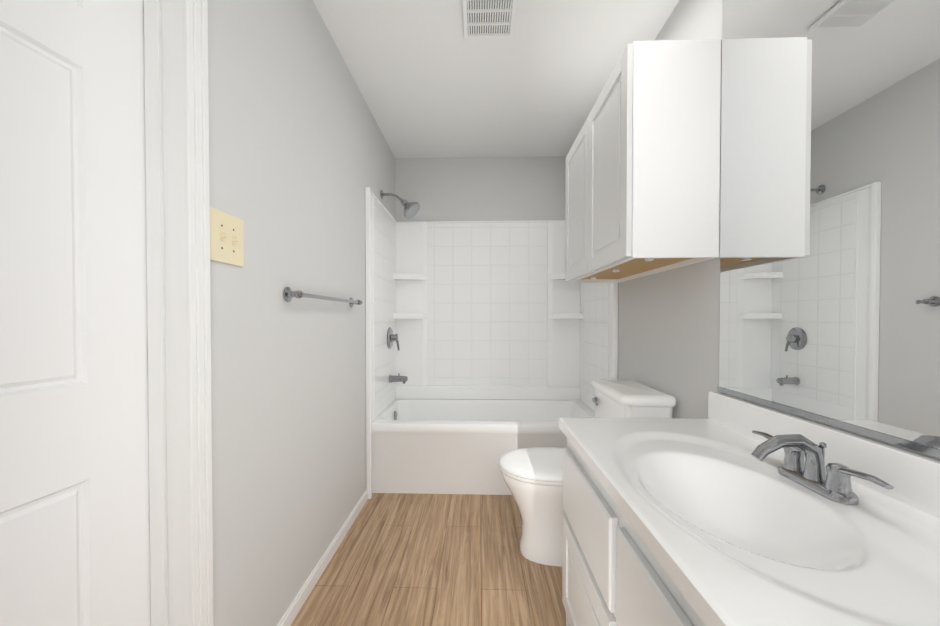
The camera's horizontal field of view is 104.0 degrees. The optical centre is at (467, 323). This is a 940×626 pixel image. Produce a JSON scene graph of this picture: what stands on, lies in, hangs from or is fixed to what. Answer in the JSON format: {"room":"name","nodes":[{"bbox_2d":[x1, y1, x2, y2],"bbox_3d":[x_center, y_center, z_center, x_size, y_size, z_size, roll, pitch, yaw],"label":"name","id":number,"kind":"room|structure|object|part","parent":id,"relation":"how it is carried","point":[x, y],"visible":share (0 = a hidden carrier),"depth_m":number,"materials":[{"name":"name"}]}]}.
{"room":"bathroom","nodes":[
{"label":"bathroom","id":0,"kind":"room"},
{"bbox_2d":[208,0,394,625],"bbox_3d":[-0.716,-0.123,1.277,0.128,2.440,3.580,0,1,2],"label":"wall","id":1,"kind":"structure","parent":0,"point":[301,157],"depth_m":1.30,"materials":[{"name":"grey paint"}]},
{"bbox_2d":[0,0,150,625],"bbox_3d":[-0.826,0.085,0.507,0.171,2.028,0.764,0,1,8],"label":"door","id":2,"kind":"structure","parent":1,"relation":"in","point":[74,492],"depth_m":0.73,"materials":[{"name":"white paint"}]},
{"bbox_2d":[144,0,213,625],"bbox_3d":[-0.741,0.062,0.499,0.162,2.091,0.862,0,1,2],"label":"door frame","id":3,"kind":"structure","parent":1,"relation":"attached to","point":[178,260],"depth_m":0.88,"materials":[{"name":"white paint"}]},
{"bbox_2d":[210,206,243,266],"bbox_3d":[-0.650,-0.232,1.003,0.018,0.136,0.137,0,1,2],"label":"light switch","id":4,"kind":"object","parent":1,"relation":"attached to","point":[226,238],"visible":0.98,"depth_m":1.00,"materials":[{"name":"beige plastic"}]},
{"bbox_2d":[277,489,367,625],"bbox_3d":[-0.637,1.061,1.604,0.012,0.062,1.310,0,1,2],"label":"baseboard","id":5,"kind":"structure","parent":1,"relation":"attached to","point":[294,607],"depth_m":1.58,"materials":[{"name":"white paint"}]},
{"bbox_2d":[283,287,361,306],"bbox_3d":[-0.611,-0.109,1.657,0.057,0.054,0.743,0,1,2],"label":"towel rail","id":6,"kind":"object","parent":1,"relation":"attached to","point":[289,294],"visible":1,"depth_m":1.40,"materials":[{"name":"silver metal"}]},
{"bbox_2d":[380,190,419,218],"bbox_3d":[-0.471,-0.845,2.598,0.276,0.206,0.140,0,1,2],"label":"shower head","id":7,"kind":"object","parent":1,"relation":"attached to","point":[411,209],"visible":1,"depth_m":2.59},
{"bbox_2d":[291,493,565,625],"bbox_3d":[-0.569,1.126,1.300,3.092,0.060,3.800,0,1,2],"label":"floor","id":8,"kind":"structure","parent":0,"point":[404,559],"depth_m":1.61,"materials":[{"name":"brown wood"}]},
{"bbox_2d":[372,399,594,494],"bbox_3d":[0.155,0.853,2.673,1.525,0.450,0.758,0,1,2],"label":"bathtub","id":9,"kind":"object","parent":8,"relation":"on","point":[441,446],"visible":0.69,"depth_m":2.33,"materials":[{"name":"white ceramic"}]},
{"bbox_2d":[499,379,675,566],"bbox_3d":[0.518,0.694,1.760,0.732,0.793,0.466,0,1,2],"label":"toilet","id":10,"kind":"object","parent":8,"relation":"on","point":[533,478],"visible":0.48,"depth_m":1.66,"materials":[{"name":"white ceramic"}]},
{"bbox_2d":[559,391,939,625],"bbox_3d":[0.579,0.675,0.550,0.547,0.862,1.529,0,1,2],"label":"bathroom vanity","id":11,"kind":"object","parent":8,"relation":"on","point":[614,573],"depth_m":0.74,"materials":[{"name":"white paint"}]},
{"bbox_3d":[0.579,0.362,0.546,0.547,0.236,1.529,0,1,2],"label":"bathroom vanity top","id":12,"kind":"part","parent":11,"relation":"part of","materials":[{"name":"white ceramic"}]},
{"bbox_2d":[395,156,565,221],"bbox_3d":[-0.562,-0.148,3.123,2.992,2.440,0.120,0,1,2],"label":"wall","id":13,"kind":"structure","parent":0,"point":[490,189],"depth_m":3.03,"materials":[{"name":"grey paint"}]},
{"bbox_2d":[365,187,617,498],"bbox_3d":[0.155,0.122,2.633,1.525,1.912,0.818,0,1,2],"label":"tub surround","id":14,"kind":"object","parent":13,"relation":"attached to","point":[501,310],"visible":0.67,"depth_m":3.01,"materials":[{"name":"white tile"}]},
{"bbox_2d":[387,327,399,350],"bbox_3d":[-0.550,0.118,2.781,0.073,0.179,0.166,0,1,2],"label":"tub valve","id":15,"kind":"object","parent":14,"relation":"attached to","point":[391,337],"visible":1,"depth_m":2.76,"materials":[{"name":"silver metal"}]},
{"bbox_2d":[389,373,407,383],"bbox_3d":[-0.518,0.418,2.784,0.137,0.074,0.060,0,1,2],"label":"tub spout","id":16,"kind":"object","parent":14,"relation":"attached to","point":[399,378],"visible":1,"depth_m":2.76,"materials":[{"name":"silver metal"}]},
{"bbox_2d":[313,0,678,158],"bbox_3d":[-0.569,-1.373,1.266,3.092,0.060,3.800,0,1,2],"label":"ceiling","id":17,"kind":"structure","parent":0,"point":[430,80],"depth_m":1.94,"materials":[{"name":"white paint"}]},
{"bbox_2d":[462,0,516,38],"bbox_3d":[0.097,-1.338,1.605,0.226,0.016,0.226,0,1,2],"label":"ceiling vent","id":18,"kind":"object","parent":17,"relation":"in","point":[485,19],"visible":1,"depth_m":1.61,"materials":[{"name":"white"}]},
{"bbox_2d":[618,0,939,460],"bbox_3d":[0.926,-0.123,1.236,0.100,2.440,3.800,0,1,2],"label":"wall","id":19,"kind":"structure","parent":0,"point":[668,331],"depth_m":1.52,"materials":[{"name":"grey paint"}]},
{"bbox_2d":[565,39,720,282],"bbox_3d":[0.731,-0.610,1.731,0.318,0.750,0.918,0,1,2],"label":"upper cabinet","id":20,"kind":"object","parent":19,"relation":"attached to","point":[642,187],"visible":1,"depth_m":1.28,"materials":[{"name":"white paint"}]},
{"bbox_2d":[717,0,939,457],"bbox_3d":[0.848,-0.511,0.513,0.008,1.509,1.500,0,1,2],"label":"mirror","id":21,"kind":"object","parent":19,"relation":"attached to","point":[829,300],"visible":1,"depth_m":0.86,"materials":[{"name":"clear glass"}]}
]}

